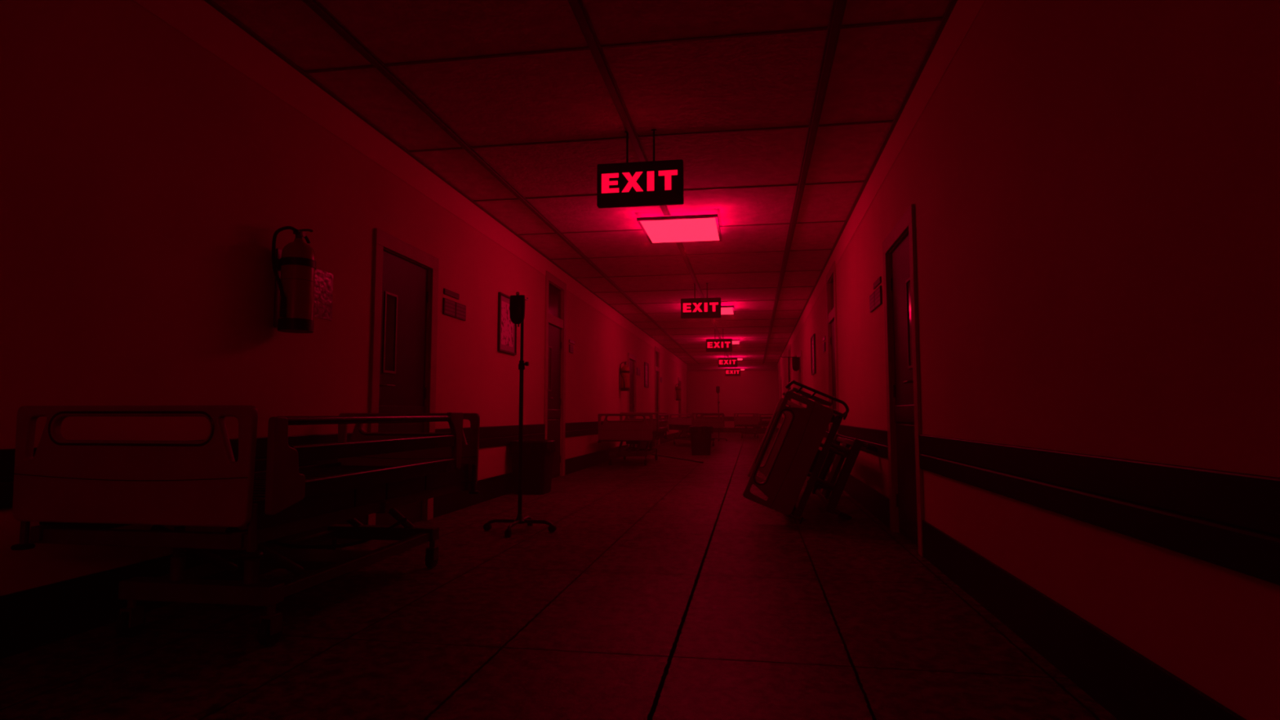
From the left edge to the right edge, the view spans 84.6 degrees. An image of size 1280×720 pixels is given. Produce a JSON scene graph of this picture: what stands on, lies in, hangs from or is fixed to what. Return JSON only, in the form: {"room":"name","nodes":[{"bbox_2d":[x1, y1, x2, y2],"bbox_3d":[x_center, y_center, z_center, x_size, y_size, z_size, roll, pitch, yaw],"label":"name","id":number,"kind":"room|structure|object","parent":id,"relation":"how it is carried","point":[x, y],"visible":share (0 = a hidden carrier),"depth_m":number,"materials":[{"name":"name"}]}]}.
{"room":"hospital interior","nodes":[
{"label":"hospital interior","id":0,"kind":"room"},
{"bbox_2d":[0,0,686,595],"bbox_3d":[-1.121,0.267,11.636,0.250,3.090,38.600,-1,-4,9],"label":"wall","id":1,"kind":"structure","parent":0,"point":[148,182],"depth_m":3.56,"materials":[{"name":"paint"}]},
{"bbox_2d":[0,431,370,508],"bbox_3d":[-3.019,0.158,-1.126,0.018,0.222,12.855,-1,-4,9],"label":"trim","id":2,"kind":"structure","parent":1,"relation":"attached to","point":[6,455],"depth_m":4.01,"materials":[{"name":"plastic"}]},
{"bbox_2d":[271,226,315,333],"bbox_3d":[-2.072,-0.494,4.221,0.223,0.648,0.247,-1,-4,9],"label":"fire extinguisher","id":3,"kind":"object","parent":1,"relation":"attached to","point":[294,266],"visible":1,"depth_m":4.15,"materials":[{"name":"red metal"}]},
{"bbox_2d":[313,268,333,320],"bbox_3d":[-2.112,-0.435,4.662,0.004,0.322,0.248,-1,-4,9],"label":"sheet","id":4,"kind":"object","parent":1,"relation":"attached to","point":[323,285],"visible":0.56,"depth_m":4.68,"materials":[{"name":"white paper"}]},
{"bbox_2d":[0,430,687,659],"bbox_3d":[-0.991,1.688,11.506,0.014,0.235,38.600,-1,-4,9],"label":"baseboard","id":5,"kind":"structure","parent":1,"relation":"attached to","point":[33,618],"depth_m":3.05,"materials":[{"name":"plastic"}]},
{"bbox_2d":[367,227,439,525],"bbox_3d":[-2.005,0.201,5.780,0.248,2.325,1.070,-1,-4,9],"label":"door","id":6,"kind":"structure","parent":1,"relation":"in","point":[405,290],"depth_m":5.79,"materials":[{"name":"laminate"}]},
{"bbox_2d":[132,0,687,369],"bbox_3d":[-0.995,-1.141,11.724,0.005,0.250,38.600,-1,-4,9],"label":"trim","id":7,"kind":"structure","parent":1,"relation":"attached to","point":[197,20],"depth_m":4.82,"materials":[{"name":"paint"}]},
{"bbox_2d":[442,297,455,317],"bbox_3d":[-1.794,-0.492,6.615,0.018,0.150,0.245,-1,-4,9],"label":"holder","id":8,"kind":"object","parent":1,"relation":"attached to","point":[448,305],"visible":1,"depth_m":6.60,"materials":[{"name":"plastic"}]},
{"bbox_2d":[443,288,459,299],"bbox_3d":[-1.788,-0.627,6.677,0.014,0.052,0.330,-1,-4,9],"label":"plate","id":9,"kind":"object","parent":1,"relation":"attached to","point":[446,291],"visible":1,"depth_m":6.65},
{"bbox_2d":[455,302,466,320],"bbox_3d":[-1.754,-0.473,6.866,0.018,0.150,0.245,-1,-4,9],"label":"holder","id":10,"kind":"object","parent":1,"relation":"attached to","point":[460,309],"visible":1,"depth_m":6.86,"materials":[{"name":"plastic"}]},
{"bbox_2d":[435,423,545,448],"bbox_3d":[-1.570,0.853,7.920,0.018,0.222,3.380,-1,-4,9],"label":"trim","id":11,"kind":"structure","parent":1,"relation":"attached to","point":[489,436],"depth_m":7.95,"materials":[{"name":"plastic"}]},
{"bbox_2d":[497,292,516,355],"bbox_3d":[-1.539,-0.413,8.175,0.030,0.665,0.570,-1,-4,9],"label":"picture","id":12,"kind":"object","parent":1,"relation":"attached to","point":[507,330],"visible":0.81,"depth_m":8.11,"materials":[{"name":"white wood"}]},
{"bbox_2d":[501,301,513,346],"bbox_3d":[-1.541,-0.413,8.175,0.002,0.495,0.400,-1,-4,9],"label":"print","id":13,"kind":"object","parent":12,"relation":"attached to","point":[507,326],"depth_m":8.14},
{"bbox_2d":[543,270,566,478],"bbox_3d":[-1.305,0.247,10.169,0.248,2.905,1.040,-1,-4,9],"label":"door","id":14,"kind":"structure","parent":1,"relation":"in","point":[554,405],"depth_m":10.27,"materials":[{"name":"laminate"}]},
{"bbox_2d":[568,344,573,353],"bbox_3d":[-1.082,-0.176,11.065,0.018,0.125,0.220,-1,-4,9],"label":"holder","id":15,"kind":"object","parent":1,"relation":"attached to","point":[571,347],"visible":1,"depth_m":11.02,"materials":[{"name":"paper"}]},
{"bbox_2d":[564,420,624,437],"bbox_3d":[-0.705,1.267,13.321,0.018,0.222,5.510,-1,-4,9],"label":"trim","id":16,"kind":"structure","parent":1,"relation":"attached to","point":[574,428],"depth_m":11.63,"materials":[{"name":"plastic"}]},
{"bbox_2d":[619,361,630,391],"bbox_3d":[-0.329,0.341,15.100,0.223,0.648,0.247,-1,-4,9],"label":"fire extinguisher","id":17,"kind":"object","parent":1,"relation":"attached to","point":[624,371],"visible":1,"depth_m":15.02,"materials":[{"name":"red metal"}]},
{"bbox_2d":[627,352,636,447],"bbox_3d":[-0.270,1.032,16.610,0.248,2.325,1.070,-1,-4,9],"label":"door","id":18,"kind":"structure","parent":1,"relation":"in","point":[632,394],"depth_m":16.84,"materials":[{"name":"laminate"}]},
{"bbox_2d":[636,367,639,376],"bbox_3d":[-0.039,0.297,17.580,0.018,0.180,0.490,-1,-4,9],"label":"holder","id":19,"kind":"object","parent":1,"relation":"attached to","point":[637,369],"visible":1,"depth_m":17.45,"materials":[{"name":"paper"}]},
{"bbox_2d":[644,361,648,387],"bbox_3d":[0.172,0.407,18.853,0.030,0.665,0.600,-1,-4,9],"label":"picture","id":20,"kind":"object","parent":1,"relation":"attached to","point":[646,364],"visible":1,"depth_m":18.83,"materials":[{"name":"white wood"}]},
{"bbox_2d":[645,365,647,384],"bbox_3d":[0.170,0.407,18.853,0.002,0.495,0.430,-1,-4,9],"label":"print","id":21,"kind":"object","parent":20,"relation":"attached to","point":[646,366],"depth_m":18.88},
{"bbox_2d":[654,346,659,445],"bbox_3d":[0.430,1.078,20.999,0.248,2.905,1.040,-1,-4,9],"label":"door","id":22,"kind":"structure","parent":1,"relation":"in","point":[656,349],"depth_m":21.16,"materials":[{"name":"laminate"}]},
{"bbox_2d":[675,382,680,400],"bbox_3d":[1.406,1.173,25.931,0.223,0.648,0.247,-1,-4,9],"label":"fire extinguisher","id":23,"kind":"object","parent":1,"relation":"attached to","point":[677,389],"visible":1,"depth_m":25.86,"materials":[{"name":"red metal"}]},
{"bbox_2d":[677,377,681,436],"bbox_3d":[1.465,1.864,27.441,0.248,2.325,1.070,-1,-4,9],"label":"door","id":24,"kind":"structure","parent":1,"relation":"in","point":[679,380],"depth_m":27.78,"materials":[{"name":"laminate"}]},
{"bbox_2d":[686,369,687,402],"bbox_3d":[2.027,1.735,30.604,0.046,2.595,0.046,-1,-4,9],"label":"trim","id":25,"kind":"structure","parent":1,"relation":"attached to","point":[686,370],"depth_m":30.63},
{"bbox_2d":[0,432,1117,719],"bbox_3d":[1.452,2.077,13.726,12.500,0.200,44.200,-1,-4,9],"label":"floor","id":26,"kind":"structure","parent":0,"point":[659,590],"depth_m":2.89,"materials":[{"name":"tile"}]},
{"bbox_2d":[10,404,479,645],"bbox_3d":[-1.678,0.720,3.567,1.051,0.951,2.122,-1,-4,9],"label":"hospital bed","id":27,"kind":"object","parent":26,"relation":"on","point":[77,491],"visible":1,"depth_m":2.65,"materials":[{"name":"plastic"}]},
{"bbox_2d":[483,293,556,537],"bbox_3d":[-0.948,0.412,5.605,0.440,1.876,0.440,3,-5,-36],"label":"stand","id":28,"kind":"object","parent":26,"relation":"on","point":[519,519],"visible":0.98,"depth_m":5.56,"materials":[{"name":"metal"}]},
{"bbox_2d":[509,291,524,326],"bbox_3d":[-0.967,-0.400,5.545,0.124,0.279,0.068,-1,-4,9],"label":"bag","id":29,"kind":"object","parent":28,"relation":"hanging from","point":[517,303],"visible":1,"depth_m":5.52,"materials":[{"name":"black plastic"}]},
{"bbox_2d":[509,439,555,494],"bbox_3d":[-1.260,1.249,8.251,0.485,0.612,0.486,-1,-4,9],"label":"waste bin","id":30,"kind":"object","parent":26,"relation":"on","point":[537,455],"visible":0.91,"depth_m":8.06,"materials":[{"name":"plastic"}]},
{"bbox_2d":[596,412,668,465],"bbox_3d":[-0.085,1.477,13.429,1.051,0.951,2.122,-1,-4,9],"label":"hospital bed","id":31,"kind":"object","parent":26,"relation":"on","point":[631,431],"visible":1,"depth_m":12.47,"materials":[{"name":"plastic"}]},
{"bbox_2d":[650,453,703,462],"bbox_3d":[0.702,2.028,14.601,0.032,0.032,2.995,1,-5,-19],"label":"pole","id":32,"kind":"object","parent":26,"relation":"on","point":[651,454],"visible":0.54,"depth_m":14.26,"materials":[{"name":"metal"}]},
{"bbox_2d":[666,413,724,446],"bbox_3d":[1.595,2.039,20.746,1.051,0.951,2.122,1,-5,-18],"label":"hospital bed","id":33,"kind":"object","parent":26,"relation":"on","point":[682,424],"visible":0.77,"depth_m":20.12,"materials":[{"name":"plastic"}]},
{"bbox_2d":[688,426,713,455],"bbox_3d":[1.384,1.824,15.938,0.557,0.643,0.558,0,-4,6],"label":"waste bin","id":34,"kind":"object","parent":26,"relation":"on","point":[700,436],"visible":1,"depth_m":15.71,"materials":[{"name":"plastic"}]},
{"bbox_2d":[714,397,727,441],"bbox_3d":[2.681,1.825,24.009,0.440,1.876,0.440,3,-5,-36],"label":"stand","id":35,"kind":"object","parent":26,"relation":"on","point":[718,402],"visible":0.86,"depth_m":23.95,"materials":[{"name":"black metal"}]},
{"bbox_2d":[715,385,719,393],"bbox_3d":[2.652,1.013,23.951,0.124,0.279,0.068,-1,-4,9],"label":"bag","id":36,"kind":"object","parent":35,"relation":"hanging from","point":[717,388],"visible":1,"depth_m":23.93,"materials":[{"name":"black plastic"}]},
{"bbox_2d":[733,413,773,438],"bbox_3d":[4.521,2.549,27.390,1.051,0.951,2.122,-2,-5,29],"label":"hospital bed","id":37,"kind":"object","parent":26,"relation":"on","point":[757,422],"visible":0.81,"depth_m":26.63,"materials":[{"name":"plastic"}]},
{"bbox_2d":[780,355,796,406],"bbox_3d":[2.454,0.867,11.525,0.440,1.876,0.440,3,-5,-36],"label":"stand","id":38,"kind":"object","parent":26,"relation":"on","point":[788,388],"visible":0.19,"depth_m":11.57,"materials":[{"name":"black metal"}]},
{"bbox_2d":[791,355,799,370],"bbox_3d":[2.564,0.062,11.569,0.124,0.279,0.068,-1,-4,9],"label":"bag","id":39,"kind":"object","parent":38,"relation":"hanging from","point":[795,360],"visible":1,"depth_m":11.54,"materials":[{"name":"black plastic"}]},
{"bbox_2d":[742,380,877,524],"bbox_3d":[1.637,0.855,6.941,1.191,1.222,2.126,-1,-4,10],"label":"hospital bed","id":40,"kind":"object","parent":26,"relation":"on","point":[794,452],"visible":1,"depth_m":5.95,"materials":[{"name":"metal"}]},
{"bbox_2d":[204,0,957,371],"bbox_3d":[1.452,-1.193,13.977,12.500,0.222,44.200,-1,-4,9],"label":"ceiling","id":41,"kind":"structure","parent":0,"point":[780,115],"depth_m":5.06,"materials":[{"name":"tile"}]},
{"bbox_2d":[596,128,684,208],"bbox_3d":[0.001,-1.470,5.382,0.663,0.586,0.060,-1,-4,9],"label":"exit sign","id":42,"kind":"object","parent":41,"relation":"hanging from","point":[651,183],"visible":0.99,"depth_m":5.35,"materials":[{"name":"black plastic"}]},
{"bbox_2d":[636,213,721,244],"bbox_3d":[0.478,-1.515,8.063,0.871,0.084,1.060,-1,-4,9],"label":"ceiling light","id":43,"kind":"object","parent":41,"relation":"attached to","point":[704,227],"visible":1,"depth_m":7.93,"materials":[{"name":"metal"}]},
{"bbox_2d":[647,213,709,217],"bbox_3d":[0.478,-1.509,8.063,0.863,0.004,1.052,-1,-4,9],"label":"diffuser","id":44,"kind":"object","parent":43,"relation":"attached to","point":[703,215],"depth_m":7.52,"materials":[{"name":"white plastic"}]},
{"bbox_2d":[680,282,720,318],"bbox_3d":[1.010,-0.986,11.683,0.663,0.586,0.060,-1,-4,9],"label":"exit sign","id":45,"kind":"object","parent":41,"relation":"hanging from","point":[691,308],"visible":1,"depth_m":11.65,"materials":[{"name":"black plastic"}]},
{"bbox_2d":[706,328,732,351],"bbox_3d":[2.019,-0.502,17.984,0.663,0.586,0.060,-1,-4,9],"label":"exit sign","id":46,"kind":"object","parent":41,"relation":"hanging from","point":[722,344],"visible":1,"depth_m":17.95,"materials":[{"name":"black plastic"}]},
{"bbox_2d":[718,354,737,367],"bbox_3d":[3.029,-0.043,24.288,0.663,0.586,0.060,-1,-4,9],"label":"exit sign","id":47,"kind":"object","parent":41,"relation":"hanging from","point":[731,362],"visible":0.82,"depth_m":24.25,"materials":[{"name":"black plastic"}]},
{"bbox_2d":[720,305,734,315],"bbox_3d":[1.488,-1.031,14.365,0.871,0.084,1.060,-1,-4,9],"label":"ceiling light","id":48,"kind":"object","parent":41,"relation":"attached to","point":[725,309],"visible":0.42,"depth_m":14.25,"materials":[{"name":"white plastic"}]},
{"bbox_2d":[720,307,733,314],"bbox_3d":[1.488,-1.000,14.362,0.815,0.014,1.004,-1,-4,9],"label":"diffuser","id":49,"kind":"object","parent":48,"relation":"attached to","point":[723,310],"depth_m":14.30,"materials":[{"name":"white plastic"}]},
{"bbox_2d":[724,368,740,376],"bbox_3d":[4.038,0.411,30.591,0.663,0.586,0.060,-1,-4,9],"label":"exit sign","id":50,"kind":"object","parent":41,"relation":"hanging from","point":[728,371],"visible":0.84,"depth_m":30.56,"materials":[{"name":"black plastic"}]},
{"bbox_2d":[732,339,740,344],"bbox_3d":[2.497,-0.548,20.666,0.871,0.084,1.060,-1,-4,9],"label":"ceiling light","id":51,"kind":"object","parent":41,"relation":"attached to","point":[734,341],"visible":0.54,"depth_m":20.61,"materials":[{"name":"white plastic"}]},
{"bbox_2d":[687,370,778,427],"bbox_3d":[4.921,2.100,35.512,12.500,3.090,0.200,-1,-4,9],"label":"wall","id":52,"kind":"structure","parent":0,"point":[753,391],"depth_m":35.46,"materials":[{"name":"paint"}]},
{"bbox_2d":[687,416,772,421],"bbox_3d":[4.904,2.958,35.336,12.500,0.222,0.024,-1,-4,9],"label":"trim","id":53,"kind":"structure","parent":52,"relation":"attached to","point":[726,418],"depth_m":35.41,"materials":[{"name":"plastic"}]},
{"bbox_2d":[713,427,778,432],"bbox_3d":[4.905,3.515,35.298,12.500,0.235,0.014,-1,-4,9],"label":"baseboard","id":54,"kind":"structure","parent":52,"relation":"attached to","point":[725,429],"depth_m":35.28,"materials":[{"name":"plastic"}]},
{"bbox_2d":[777,0,1279,719],"bbox_3d":[2.982,0.216,10.983,0.250,3.090,38.600,-1,-4,9],"label":"wall","id":55,"kind":"structure","parent":0,"point":[1093,186],"depth_m":2.21,"materials":[{"name":"paint"}]},
{"bbox_2d":[779,376,782,425],"bbox_3d":[5.471,1.815,26.803,0.248,2.325,1.070,-1,-4,9],"label":"door","id":56,"kind":"structure","parent":55,"relation":"in","point":[780,378],"depth_m":26.61,"materials":[{"name":"laminate"}]},
{"bbox_2d":[787,344,791,401],"bbox_3d":[4.436,1.029,20.361,0.248,2.905,1.040,-1,-4,9],"label":"door","id":57,"kind":"structure","parent":55,"relation":"in","point":[789,346],"depth_m":20.03,"materials":[{"name":"laminate"}]},
{"bbox_2d":[797,350,802,406],"bbox_3d":[3.736,0.983,15.973,0.248,2.325,1.070,-1,-4,9],"label":"door","id":58,"kind":"structure","parent":55,"relation":"in","point":[800,371],"depth_m":16.24,"materials":[{"name":"laminate"}]},
{"bbox_2d":[810,333,816,374],"bbox_3d":[3.076,-0.092,12.489,0.030,0.685,0.650,-1,-4,9],"label":"picture","id":59,"kind":"object","parent":55,"relation":"attached to","point":[813,337],"visible":1,"depth_m":12.47,"materials":[{"name":"brown wood"}]},
{"bbox_2d":[812,339,813,369],"bbox_3d":[3.079,-0.092,12.489,0.002,0.515,0.480,-1,-4,9],"label":"print","id":60,"kind":"object","parent":59,"relation":"attached to","point":[812,340],"depth_m":12.55},
{"bbox_2d":[822,342,825,352],"bbox_3d":[2.788,-0.193,10.644,0.018,0.135,0.250,-1,-4,9],"label":"holder","id":61,"kind":"object","parent":55,"relation":"attached to","point":[824,343],"visible":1,"depth_m":10.58,"materials":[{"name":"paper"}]},
{"bbox_2d":[823,426,829,438],"bbox_3d":[3.134,1.220,12.709,0.018,0.222,5.510,-1,-4,9],"label":"trim","id":62,"kind":"structure","parent":55,"relation":"attached to","point":[827,432],"depth_m":10.37,"materials":[{"name":"plastic"}]},
{"bbox_2d":[826,261,839,480],"bbox_3d":[2.701,0.198,9.531,0.248,2.905,1.040,-1,-4,9],"label":"door","id":63,"kind":"structure","parent":55,"relation":"in","point":[831,292],"depth_m":9.77,"materials":[{"name":"laminate"}]},
{"bbox_2d":[837,424,888,457],"bbox_3d":[2.268,0.806,7.309,0.018,0.222,3.380,-1,-4,9],"label":"trim","id":64,"kind":"structure","parent":55,"relation":"attached to","point":[876,437],"depth_m":6.58,"materials":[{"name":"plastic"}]},
{"bbox_2d":[869,291,876,312],"bbox_3d":[2.097,-0.523,6.334,0.018,0.152,0.265,-1,-4,9],"label":"holder","id":65,"kind":"object","parent":55,"relation":"attached to","point":[872,300],"visible":0.89,"depth_m":6.32,"materials":[{"name":"paper"}]},
{"bbox_2d":[873,276,881,288],"bbox_3d":[2.063,-0.669,6.120,0.014,0.052,0.340,-1,-4,9],"label":"plate","id":66,"kind":"object","parent":55,"relation":"attached to","point":[878,281],"visible":1,"depth_m":6.08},
{"bbox_2d":[874,285,882,307],"bbox_3d":[2.054,-0.543,6.063,0.018,0.152,0.265,-1,-4,9],"label":"holder","id":67,"kind":"object","parent":55,"relation":"attached to","point":[877,292],"visible":1,"depth_m":6.01,"materials":[{"name":"plastic"}]},
{"bbox_2d":[777,0,986,368],"bbox_3d":[2.856,-1.188,11.111,0.005,0.250,38.600,-1,-4,9],"label":"trim","id":68,"kind":"structure","parent":55,"relation":"attached to","point":[964,13],"depth_m":4.79,"materials":[{"name":"paint"}]},
{"bbox_2d":[882,204,924,556],"bbox_3d":[2.001,0.152,5.142,0.248,2.325,1.070,-1,-4,9],"label":"door","id":69,"kind":"structure","parent":55,"relation":"in","point":[899,247],"depth_m":5.21,"materials":[{"name":"laminate"}]},
{"bbox_2d":[826,468,1246,719],"bbox_3d":[2.852,1.641,10.894,0.014,0.235,38.600,-1,-4,9],"label":"baseboard","id":70,"kind":"structure","parent":55,"relation":"attached to","point":[1127,684],"depth_m":2.45,"materials":[{"name":"plastic"}]},
{"bbox_2d":[919,434,1279,585],"bbox_3d":[0.820,0.111,-1.737,0.018,0.222,12.855,-1,-4,9],"label":"trim","id":71,"kind":"structure","parent":55,"relation":"attached to","point":[1229,520],"depth_m":1.95,"materials":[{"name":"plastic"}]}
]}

